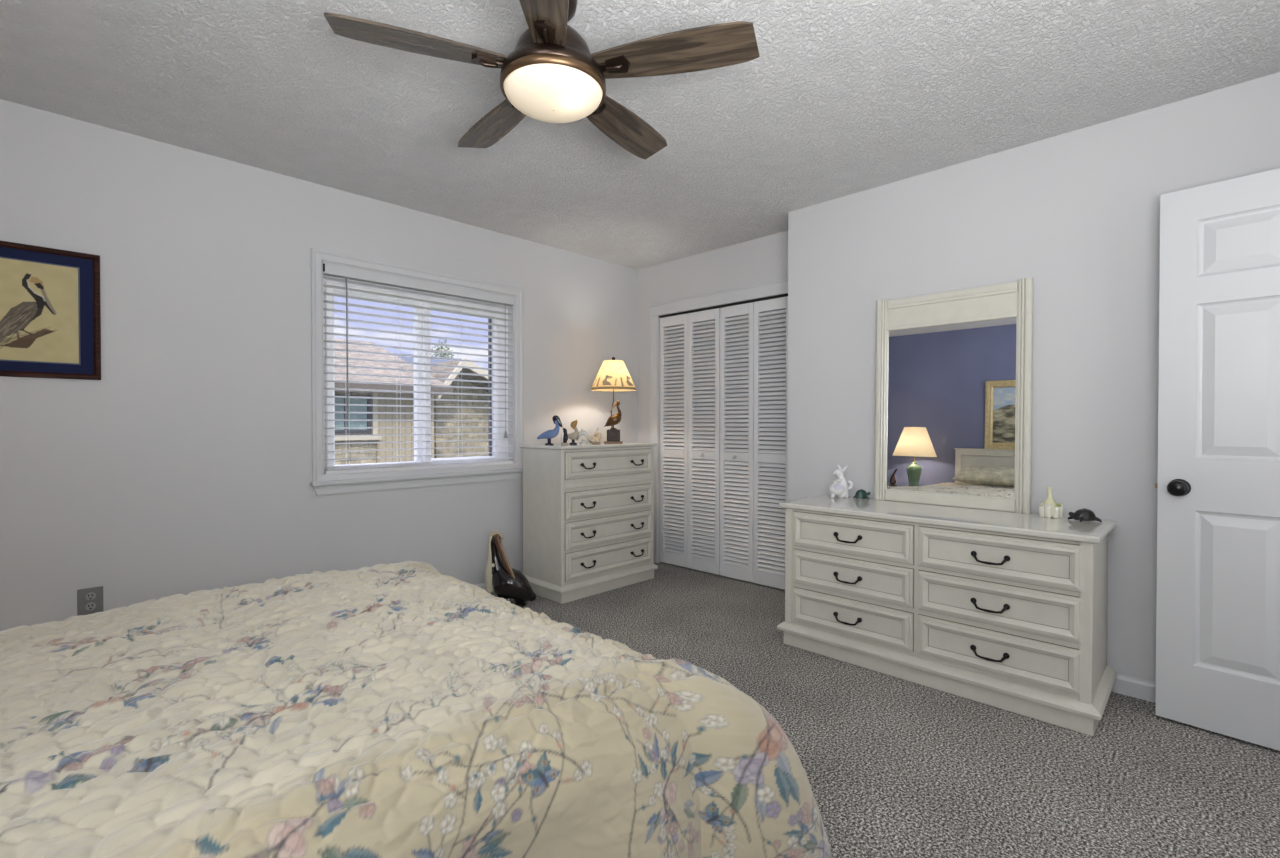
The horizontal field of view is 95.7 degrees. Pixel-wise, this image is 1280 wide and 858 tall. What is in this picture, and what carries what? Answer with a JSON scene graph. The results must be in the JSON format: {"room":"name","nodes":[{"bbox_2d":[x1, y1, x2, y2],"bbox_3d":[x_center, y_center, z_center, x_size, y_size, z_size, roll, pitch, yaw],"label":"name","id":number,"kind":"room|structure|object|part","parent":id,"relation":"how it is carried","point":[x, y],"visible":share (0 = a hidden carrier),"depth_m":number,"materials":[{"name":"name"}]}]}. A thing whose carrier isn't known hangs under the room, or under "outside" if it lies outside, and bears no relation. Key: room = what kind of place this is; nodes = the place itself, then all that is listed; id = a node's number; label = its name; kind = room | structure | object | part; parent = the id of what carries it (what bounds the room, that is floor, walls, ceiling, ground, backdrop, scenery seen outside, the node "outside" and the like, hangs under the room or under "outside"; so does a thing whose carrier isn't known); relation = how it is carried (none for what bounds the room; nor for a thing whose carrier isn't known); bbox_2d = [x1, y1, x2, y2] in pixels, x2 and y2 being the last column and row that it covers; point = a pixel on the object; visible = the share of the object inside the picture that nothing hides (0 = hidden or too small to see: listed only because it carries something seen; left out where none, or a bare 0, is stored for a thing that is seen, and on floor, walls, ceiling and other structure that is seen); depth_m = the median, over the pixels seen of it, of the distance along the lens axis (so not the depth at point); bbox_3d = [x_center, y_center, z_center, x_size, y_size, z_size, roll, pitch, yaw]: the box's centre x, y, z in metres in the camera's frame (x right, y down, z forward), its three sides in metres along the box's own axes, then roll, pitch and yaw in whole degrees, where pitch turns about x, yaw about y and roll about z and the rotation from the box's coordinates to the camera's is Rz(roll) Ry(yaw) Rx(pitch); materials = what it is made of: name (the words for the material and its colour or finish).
{"room":"bedroom","nodes":[
{"label":"bedroom","id":0,"kind":"room"},
{"bbox_2d":[0,99,637,630],"bbox_3d":[-1.694,-0.107,3.316,0.154,2.445,4.960,1,1,44],"label":"wall","id":1,"kind":"structure","parent":0,"point":[186,468],"depth_m":2.81,"materials":[{"name":"white paint"}]},
{"bbox_2d":[0,240,100,379],"bbox_3d":[-2.597,-0.480,2.264,0.026,0.539,0.718,1,1,44],"label":"print","id":2,"kind":"object","parent":1,"relation":"attached to","point":[50,309],"visible":1,"depth_m":2.41,"materials":[{"name":"beige paper"}]},
{"bbox_2d":[77,586,102,615],"bbox_3d":[-2.380,0.746,2.510,0.010,0.116,0.082,1,1,44],"label":"wall outlet","id":3,"kind":"object","parent":1,"relation":"attached to","point":[89,600],"visible":0.93,"depth_m":2.51,"materials":[{"name":"grey plastic"}]},
{"bbox_2d":[85,592,95,599],"bbox_3d":[-2.378,0.724,2.508,0.003,0.034,0.034,1,1,44],"label":"socket","id":4,"kind":"object","parent":3,"relation":"attached to","point":[88,595],"depth_m":2.51,"materials":[{"name":"grey plastic"}]},
{"bbox_2d":[85,602,95,610],"bbox_3d":[-2.378,0.768,2.509,0.003,0.034,0.034,1,1,44],"label":"socket","id":5,"kind":"object","parent":3,"relation":"attached to","point":[89,606],"depth_m":2.51,"materials":[{"name":"grey plastic"}]},
{"bbox_2d":[310,248,522,494],"bbox_3d":[-1.341,-0.312,3.639,0.195,1.328,1.358,1,1,44],"label":"window","id":6,"kind":"structure","parent":1,"relation":"in","point":[322,483],"depth_m":3.60,"materials":[{"name":"white paint"}]},
{"bbox_3d":[-1.548,-0.286,3.454,0.050,1.070,0.607,1,1,44],"label":"sash","id":7,"kind":"part","parent":6,"relation":"part of","materials":[{"name":"white plastic"}]},
{"bbox_3d":[-1.380,-0.318,3.674,0.080,1.189,1.210,1,1,44],"label":"frame","id":8,"kind":"part","parent":6,"relation":"part of","materials":[{"name":"white plastic"}]},
{"bbox_2d":[323,263,513,473],"bbox_3d":[-1.313,-0.329,3.607,0.076,1.160,1.216,1,1,44],"label":"window blind","id":9,"kind":"object","parent":6,"relation":"attached to","point":[329,270],"visible":0.94,"depth_m":3.53,"materials":[{"name":"white paint"}]},
{"bbox_3d":[-1.653,-0.311,3.274,0.052,1.085,0.002,1,1,44],"label":"ladder cord","id":10,"kind":"part","parent":9,"relation":"part of","materials":[{"name":"white fabric"}]},
{"bbox_3d":[-1.450,-0.314,3.481,0.052,1.085,0.002,1,1,44],"label":"ladder cord","id":11,"kind":"part","parent":9,"relation":"part of","materials":[{"name":"white fabric"}]},
{"bbox_3d":[-1.319,0.238,3.620,0.052,0.026,1.198,1,1,44],"label":"rail","id":12,"kind":"part","parent":9,"relation":"part of","materials":[{"name":"white plastic"}]},
{"bbox_3d":[-0.922,-0.426,3.971,0.005,0.870,0.003,1,1,44],"label":"pull cord","id":13,"kind":"part","parent":9,"relation":"part of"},
{"bbox_3d":[-1.200,-0.292,3.848,0.050,1.055,0.597,1,1,44],"label":"sash","id":14,"kind":"part","parent":6,"relation":"part of","materials":[{"name":"white plastic"}]},
{"bbox_2d":[475,583,494,592],"bbox_3d":[-1.659,1.077,3.245,0.014,0.080,4.690,1,1,44],"label":"baseboard","id":15,"kind":"structure","parent":1,"relation":"attached to","point":[482,585],"depth_m":3.86,"materials":[{"name":"white paint"}]},
{"bbox_2d":[0,0,1279,269],"bbox_3d":[-0.194,-1.374,1.830,4.380,0.120,4.960,1,1,44],"label":"ceiling","id":16,"kind":"structure","parent":0,"point":[840,98],"depth_m":2.24,"materials":[{"name":"white paint"}]},
{"bbox_2d":[324,0,759,159],"bbox_3d":[-0.278,-1.135,1.773,1.148,0.353,1.166,1,1,44],"label":"ceiling fan","id":17,"kind":"object","parent":16,"relation":"hanging from","point":[551,75],"visible":1,"depth_m":1.65,"materials":[{"name":"brown wood"}]},
{"bbox_3d":[-0.602,-1.068,1.609,0.475,0.007,0.140,0,13,-21],"label":"blade","id":18,"kind":"part","parent":17,"relation":"part of","materials":[{"name":"brown wood"}]},
{"bbox_3d":[-0.494,-1.073,2.027,0.140,0.007,0.475,-16,10,-38],"label":"blade","id":19,"kind":"part","parent":17,"relation":"part of","materials":[{"name":"brown wood"}]},
{"bbox_3d":[-0.237,-1.066,1.377,0.140,0.007,0.475,12,0,-3],"label":"blade","id":20,"kind":"part","parent":17,"relation":"part of","materials":[{"name":"brown wood"}]},
{"bbox_3d":[-0.260,-0.992,1.745,0.295,0.068,0.295,1,1,44],"label":"lamp shade","id":21,"kind":"part","parent":17,"relation":"part of","materials":[{"name":"white glass"}]},
{"bbox_3d":[-0.063,-1.073,2.054,0.140,0.007,0.475,-14,-7,32],"label":"blade","id":22,"kind":"part","parent":17,"relation":"part of","materials":[{"name":"brown wood"}]},
{"bbox_3d":[0.096,-1.069,1.652,0.475,0.007,0.140,0,-11,15],"label":"blade","id":23,"kind":"part","parent":17,"relation":"part of","materials":[{"name":"brown wood"}]},
{"bbox_2d":[638,231,787,562],"bbox_3d":[0.573,-0.118,4.405,1.556,2.445,0.110,1,1,44],"label":"wall","id":24,"kind":"structure","parent":0,"point":[761,260],"depth_m":4.49,"materials":[{"name":"white paint"}]},
{"bbox_2d":[649,279,787,562],"bbox_3d":[0.588,0.047,4.299,1.425,2.117,0.022,1,1,44],"label":"trim","id":25,"kind":"structure","parent":24,"relation":"attached to","point":[778,287],"depth_m":4.67,"materials":[{"name":"white paint"}]},
{"bbox_2d":[659,293,787,589],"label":"door","id":26,"kind":"structure","parent":24,"relation":"in","point":[753,571],"depth_m":4.30,"materials":[{"name":"white paint"}]},
{"bbox_3d":[0.278,0.092,4.656,0.294,1.996,0.028,1,1,44],"label":"bifold panel","id":27,"kind":"part","parent":26,"relation":"part of","materials":[{"name":"white paint"}]},
{"bbox_3d":[0.493,0.094,4.445,0.300,1.996,0.028,1,1,44],"label":"bifold panel","id":28,"kind":"part","parent":26,"relation":"part of","materials":[{"name":"white paint"}]},
{"bbox_3d":[0.709,0.096,4.233,0.290,1.996,0.028,1,1,44],"label":"bifold panel","id":29,"kind":"part","parent":26,"relation":"part of","materials":[{"name":"white paint"}]},
{"bbox_3d":[0.920,0.098,4.025,0.294,1.996,0.028,1,1,44],"label":"bifold panel","id":30,"kind":"part","parent":26,"relation":"part of","materials":[{"name":"white paint"}]},
{"bbox_2d":[491,562,1279,857],"bbox_3d":[-0.194,1.191,1.856,4.380,0.120,4.960,1,1,44],"label":"floor","id":31,"kind":"structure","parent":0,"point":[894,767],"depth_m":1.99,"materials":[{"name":"grey carpet"}]},
{"bbox_2d":[485,531,535,607],"bbox_3d":[-0.828,0.877,3.679,0.269,0.470,0.240,0,1,-38],"label":"statue","id":32,"kind":"object","parent":31,"relation":"on","point":[508,583],"visible":0.98,"depth_m":3.63,"materials":[{"name":"black ceramic"}]},
{"bbox_3d":[-0.908,0.670,3.667,0.096,0.056,0.036,0,1,0],"label":"crown","id":33,"kind":"part","parent":32,"relation":"part of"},
{"bbox_2d":[519,442,657,603],"bbox_3d":[-0.343,0.605,4.127,0.482,1.004,0.902,1,1,44],"label":"dresser","id":34,"kind":"object","parent":31,"relation":"on","point":[588,508],"visible":0.99,"depth_m":3.89,"materials":[{"name":"beige paint"}]},
{"bbox_2d":[537,415,561,444],"bbox_3d":[-0.605,0.007,3.881,0.171,0.198,0.060,0,1,0],"label":"pelican","id":35,"kind":"object","parent":34,"relation":"on","point":[549,434],"visible":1,"depth_m":3.87,"materials":[{"name":"blue wood"}]},
{"bbox_2d":[561,428,567,444],"bbox_3d":[-0.512,0.049,3.940,0.053,0.113,0.051,0,1,0],"label":"penguin","id":36,"kind":"object","parent":34,"relation":"on","point":[564,437],"visible":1,"depth_m":3.93},
{"bbox_2d":[568,420,578,443],"bbox_3d":[-0.464,0.020,3.981,0.084,0.170,0.052,0,1,0],"label":"pelican","id":37,"kind":"object","parent":34,"relation":"on","point":[574,435],"visible":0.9,"depth_m":3.97,"materials":[{"name":"beige wood"}]},
{"bbox_2d":[576,428,588,442],"bbox_3d":[-0.398,0.048,4.024,0.088,0.113,0.055,0,1,0],"label":"figurine","id":38,"kind":"object","parent":34,"relation":"on","point":[582,432],"visible":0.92,"depth_m":4.01,"materials":[{"name":"white ceramic"}]},
{"bbox_3d":[-0.336,0.696,3.816,0.035,0.044,0.128,1,1,44],"label":"drawer handle","id":39,"kind":"part","parent":34,"relation":"part of","materials":[{"name":"black metal"}]},
{"bbox_3d":[-0.336,0.501,3.814,0.035,0.044,0.128,1,1,44],"label":"drawer handle","id":40,"kind":"part","parent":34,"relation":"part of","materials":[{"name":"black metal"}]},
{"bbox_3d":[-0.336,0.243,3.811,0.035,0.044,0.128,1,1,44],"label":"drawer handle","id":41,"kind":"part","parent":34,"relation":"part of","materials":[{"name":"black metal"}]},
{"bbox_3d":[-0.336,0.893,3.818,0.035,0.044,0.128,1,1,44],"label":"drawer handle","id":42,"kind":"part","parent":34,"relation":"part of","materials":[{"name":"black metal"}]},
{"bbox_3d":[-0.347,1.020,4.136,0.466,0.042,0.902,1,1,44],"label":"moulding","id":43,"kind":"part","parent":34,"relation":"part of","materials":[{"name":"beige paint"}]},
{"bbox_2d":[585,428,601,443],"bbox_3d":[-0.328,0.048,4.097,0.123,0.116,0.082,0,1,0],"label":"shell","id":44,"kind":"object","parent":34,"relation":"on","point":[593,438],"visible":0.97,"depth_m":4.08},
{"bbox_3d":[-0.198,0.885,3.990,0.046,0.174,0.793,1,1,44],"label":"drawer","id":45,"kind":"part","parent":34,"relation":"part of","materials":[{"name":"beige paint"}]},
{"bbox_3d":[-0.198,0.687,3.989,0.046,0.173,0.793,1,1,44],"label":"drawer","id":46,"kind":"part","parent":34,"relation":"part of","materials":[{"name":"beige paint"}]},
{"bbox_3d":[-0.198,0.493,3.986,0.046,0.172,0.793,1,1,44],"label":"drawer","id":47,"kind":"part","parent":34,"relation":"part of","materials":[{"name":"beige paint"}]},
{"bbox_3d":[-0.198,0.234,3.984,0.046,0.171,0.793,1,1,44],"label":"drawer","id":48,"kind":"part","parent":34,"relation":"part of","materials":[{"name":"beige paint"}]},
{"bbox_2d":[591,357,635,442],"bbox_3d":[-0.194,-0.213,4.246,0.336,0.630,0.336,0,1,20],"label":"lamp","id":49,"kind":"object","parent":34,"relation":"on","point":[613,376],"visible":1,"depth_m":4.17,"materials":[{"name":"beige fabric"}]},
{"bbox_3d":[-0.194,-0.391,4.244,0.336,0.215,0.336,0,1,0],"label":"lamp shade","id":50,"kind":"part","parent":49,"relation":"part of","materials":[{"name":"beige fabric"}]},
{"bbox_3d":[-0.015,0.890,4.145,0.035,0.044,0.128,1,1,44],"label":"drawer handle","id":51,"kind":"part","parent":34,"relation":"part of","materials":[{"name":"black metal"}]},
{"bbox_3d":[-0.015,0.692,4.143,0.035,0.044,0.128,1,1,44],"label":"drawer handle","id":52,"kind":"part","parent":34,"relation":"part of","materials":[{"name":"black metal"}]},
{"bbox_3d":[-0.015,0.498,4.141,0.035,0.044,0.128,1,1,44],"label":"drawer handle","id":53,"kind":"part","parent":34,"relation":"part of","materials":[{"name":"black metal"}]},
{"bbox_3d":[-0.015,0.239,4.138,0.035,0.044,0.128,1,1,44],"label":"drawer handle","id":54,"kind":"part","parent":34,"relation":"part of","materials":[{"name":"black metal"}]},
{"bbox_2d":[777,494,1116,735],"bbox_3d":[1.365,0.753,2.732,1.330,0.737,0.522,1,1,44],"label":"dresser","id":55,"kind":"object","parent":31,"relation":"on","point":[1004,610],"visible":1,"depth_m":2.44,"materials":[{"name":"beige paint"}]},
{"bbox_2d":[829,464,853,497],"bbox_3d":[1.108,0.289,3.209,0.134,0.188,0.087,0,1,-25],"label":"ceramic figurine","id":56,"kind":"object","parent":55,"relation":"on","point":[839,487],"visible":0.99,"depth_m":3.18,"materials":[{"name":"white ceramic"}]},
{"bbox_3d":[0.987,0.907,2.763,0.141,0.044,0.035,1,1,44],"label":"drawer handle","id":57,"kind":"part","parent":55,"relation":"part of","materials":[{"name":"black metal"}]},
{"bbox_3d":[0.987,0.712,2.761,0.141,0.044,0.035,1,1,44],"label":"drawer handle","id":58,"kind":"part","parent":55,"relation":"part of","materials":[{"name":"black metal"}]},
{"bbox_3d":[0.987,0.519,2.759,0.141,0.044,0.035,1,1,44],"label":"drawer handle","id":59,"kind":"part","parent":55,"relation":"part of","materials":[{"name":"black metal"}]},
{"bbox_3d":[1.002,0.901,2.780,0.588,0.167,0.046,1,1,44],"label":"drawer","id":60,"kind":"part","parent":55,"relation":"part of","materials":[{"name":"beige paint"}]},
{"bbox_3d":[1.002,0.706,2.778,0.588,0.169,0.046,1,1,44],"label":"drawer","id":61,"kind":"part","parent":55,"relation":"part of","materials":[{"name":"beige paint"}]},
{"bbox_3d":[1.002,0.513,2.776,0.588,0.171,0.046,1,1,44],"label":"drawer","id":62,"kind":"part","parent":55,"relation":"part of","materials":[{"name":"beige paint"}]},
{"bbox_2d":[853,489,869,499],"bbox_3d":[1.206,0.353,3.147,0.090,0.054,0.055,0,1,0],"label":"turtle figurine","id":63,"kind":"object","parent":55,"relation":"on","point":[861,493],"visible":1,"depth_m":3.13,"materials":[{"name":"green ceramic"}]},
{"bbox_3d":[1.367,1.028,2.737,1.330,0.044,0.511,1,1,44],"label":"moulding","id":64,"kind":"part","parent":55,"relation":"part of","materials":[{"name":"beige paint"}]},
{"bbox_2d":[874,277,1032,513],"bbox_3d":[1.535,-0.156,2.897,0.710,1.077,0.037,1,0,44],"label":"dresser mirror","id":65,"kind":"object","parent":55,"relation":"on","point":[953,416],"visible":1,"depth_m":2.86,"materials":[{"name":"beige paint"}]},
{"bbox_3d":[1.302,-0.158,3.121,0.062,1.077,0.028,1,0,44],"label":"fluted post","id":66,"kind":"part","parent":65,"relation":"part of","materials":[{"name":"beige paint"}]},
{"bbox_3d":[1.526,0.352,2.893,0.594,0.062,0.024,1,0,44],"label":"rail","id":67,"kind":"part","parent":65,"relation":"part of","materials":[{"name":"beige paint"}]},
{"bbox_2d":[887,317,1016,497],"bbox_3d":[1.537,-0.100,2.899,0.600,0.855,0.006,1,0,44],"label":"mirror glass","id":68,"kind":"object","parent":65,"relation":"attached to","point":[952,383],"depth_m":2.88,"materials":[{"name":"silver mirror"}]},
{"bbox_3d":[1.539,-0.604,2.896,0.594,0.163,0.029,1,0,44],"label":"rail","id":69,"kind":"part","parent":65,"relation":"part of","materials":[{"name":"beige paint"}]},
{"bbox_3d":[1.764,-0.153,2.667,0.062,1.077,0.028,1,0,44],"label":"fluted post","id":70,"kind":"part","parent":65,"relation":"part of","materials":[{"name":"beige paint"}]},
{"bbox_3d":[1.413,0.912,2.345,0.141,0.044,0.035,1,1,44],"label":"drawer handle","id":71,"kind":"part","parent":55,"relation":"part of","materials":[{"name":"black metal"}]},
{"bbox_3d":[1.413,0.717,2.343,0.141,0.044,0.035,1,1,44],"label":"drawer handle","id":72,"kind":"part","parent":55,"relation":"part of","materials":[{"name":"black metal"}]},
{"bbox_3d":[1.413,0.524,2.341,0.141,0.044,0.035,1,1,44],"label":"drawer handle","id":73,"kind":"part","parent":55,"relation":"part of","materials":[{"name":"black metal"}]},
{"bbox_3d":[1.437,0.905,2.354,0.581,0.167,0.046,1,1,44],"label":"drawer","id":74,"kind":"part","parent":55,"relation":"part of","materials":[{"name":"beige paint"}]},
{"bbox_3d":[1.437,0.710,2.352,0.581,0.169,0.046,1,1,44],"label":"drawer","id":75,"kind":"part","parent":55,"relation":"part of","materials":[{"name":"beige paint"}]},
{"bbox_3d":[1.437,0.517,2.350,0.581,0.171,0.046,1,1,44],"label":"drawer","id":76,"kind":"part","parent":55,"relation":"part of","materials":[{"name":"beige paint"}]},
{"bbox_2d":[1039,487,1063,517],"bbox_3d":[1.803,0.320,2.541,0.096,0.133,0.079,0,1,0],"label":"bud vase","id":77,"kind":"object","parent":55,"relation":"on","point":[1049,508],"visible":1,"depth_m":2.52,"materials":[{"name":"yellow ceramic"}]},
{"bbox_2d":[1039,505,1044,516],"bbox_3d":[1.770,0.361,2.546,0.030,0.050,0.029,0,1,0],"label":"cup","id":78,"kind":"object","parent":77,"relation":"on","point":[1042,507],"depth_m":2.54,"materials":[{"name":"white ceramic"}]},
{"bbox_2d":[1044,503,1051,517],"bbox_3d":[1.779,0.355,2.525,0.030,0.062,0.029,0,1,0],"label":"cup","id":79,"kind":"object","parent":77,"relation":"on","point":[1047,506],"depth_m":2.52,"materials":[{"name":"white ceramic"}]},
{"bbox_2d":[1053,507,1059,517],"bbox_3d":[1.806,0.361,2.517,0.030,0.050,0.029,0,1,0],"label":"cup","id":80,"kind":"object","parent":77,"relation":"on","point":[1056,510],"depth_m":2.51,"materials":[{"name":"white ceramic"}]},
{"bbox_2d":[1059,503,1063,517],"bbox_3d":[1.832,0.355,2.528,0.030,0.062,0.029,0,1,0],"label":"cup","id":81,"kind":"object","parent":77,"relation":"on","point":[1061,506],"depth_m":2.51,"materials":[{"name":"white ceramic"}]},
{"bbox_2d":[1067,508,1101,521],"bbox_3d":[1.866,0.361,2.441,0.120,0.053,0.074,0,1,0],"label":"turtle figurine","id":82,"kind":"object","parent":55,"relation":"on","point":[1083,514],"visible":1,"depth_m":2.42,"materials":[{"name":"black stone"}]},
{"bbox_2d":[788,72,1279,681],"bbox_3d":[2.009,-0.102,2.826,2.615,2.445,0.470,1,1,44],"label":"wall","id":83,"kind":"structure","parent":0,"point":[1076,213],"depth_m":2.61,"materials":[{"name":"white paint"}]},
{"bbox_2d":[1111,673,1155,702],"bbox_3d":[1.804,1.082,2.701,2.515,0.080,0.014,1,1,44],"label":"baseboard","id":84,"kind":"structure","parent":83,"relation":"attached to","point":[1138,688],"depth_m":2.43,"materials":[{"name":"white paint"}]},
{"bbox_3d":[1.204,-0.075,0.212,0.100,2.445,4.390,1,1,44],"label":"wall","id":85,"kind":"structure","parent":0,"visible":0},
{"bbox_2d":[1155,168,1279,750],"bbox_3d":[2.241,0.109,1.954,0.099,2.018,0.770,-1,1,-40],"label":"door","id":86,"kind":"structure","parent":85,"relation":"in","point":[1218,485],"depth_m":2.12,"materials":[{"name":"white paint"}]},
{"bbox_3d":[2.025,0.223,2.182,0.064,0.066,0.066,-1,1,-40],"label":"knob","id":87,"kind":"part","parent":86,"relation":"part of","materials":[{"name":"black metal"}]},
{"bbox_3d":[2.157,0.597,2.089,0.011,0.583,0.232,-1,1,-40],"label":"raised panel","id":88,"kind":"part","parent":86,"relation":"part of","materials":[{"name":"white paint"}]},
{"bbox_3d":[2.157,-0.176,2.081,0.011,0.579,0.232,-1,1,-40],"label":"raised panel","id":89,"kind":"part","parent":86,"relation":"part of","materials":[{"name":"white paint"}]},
{"bbox_3d":[2.157,-0.672,2.076,0.011,0.213,0.232,-1,1,-40],"label":"raised panel","id":90,"kind":"part","parent":86,"relation":"part of","materials":[{"name":"white paint"}]},
{"label":"outside","id":91,"kind":"structure","parent":0,"visible":0},
{"bbox_3d":[-22.760,3.846,29.400,66.380,0.200,70.000,1,1,44],"label":"ground","id":92,"kind":"structure","parent":91,"visible":0},
{"bbox_2d":[334,338,452,464],"bbox_3d":[-7.126,1.145,9.197,6.160,5.620,5.920,1,1,44],"label":"house","id":93,"kind":"structure","parent":92,"relation":"on","point":[338,439],"depth_m":8.75,"materials":[{"name":"beige stone"}]},
{"bbox_3d":[-4.286,-0.217,8.454,0.010,0.500,0.620,1,1,44],"label":"pane","id":94,"kind":"part","parent":93,"relation":"part of","materials":[{"name":"glass"}]},
{"bbox_3d":[-4.242,0.128,8.442,0.120,0.070,0.900,1,1,44],"label":"window sill","id":95,"kind":"part","parent":93,"relation":"part of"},
{"bbox_3d":[-3.997,-0.225,8.723,0.070,0.630,0.070,1,1,44],"label":"window trim","id":96,"kind":"part","parent":93,"relation":"part of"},
{"bbox_3d":[-3.657,0.396,9.072,0.075,1.920,0.895,1,1,44],"label":"siding panel","id":97,"kind":"part","parent":93,"relation":"part of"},
{"bbox_2d":[397,353,458,364],"bbox_3d":[-7.881,0.823,19.101,4.600,6.060,2.600,1,1,44],"label":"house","id":98,"kind":"structure","parent":92,"relation":"on","point":[407,359],"depth_m":17.43,"materials":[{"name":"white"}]},
{"bbox_2d":[430,340,453,357],"bbox_3d":[-7.410,0.222,21.712,1.276,7.216,1.450,1,1,44],"label":"tree","id":99,"kind":"object","parent":92,"relation":"on","point":[438,348],"visible":0.04,"depth_m":21.67,"materials":[{"name":"green plant"}]},
{"bbox_2d":[431,358,487,457],"bbox_3d":[-4.571,1.317,12.843,5.700,5.200,2.580,1,1,44],"label":"gabled house","id":100,"kind":"structure","parent":92,"relation":"on","point":[455,363],"depth_m":11.01,"materials":[{"name":"beige stone"}]},
{"bbox_3d":[-1.142,0.618,0.963,1.350,1.045,2.095,1,1,44],"label":"bed","id":101,"kind":"object","parent":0,"visible":0},
{"bbox_2d":[0,561,831,857],"bbox_3d":[-0.995,0.798,1.149,1.930,0.640,2.274,1,1,44],"label":"quilt","id":102,"kind":"object","parent":101,"relation":"on","point":[406,709],"visible":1,"depth_m":1.06,"materials":[{"name":"fabric"}]}
]}

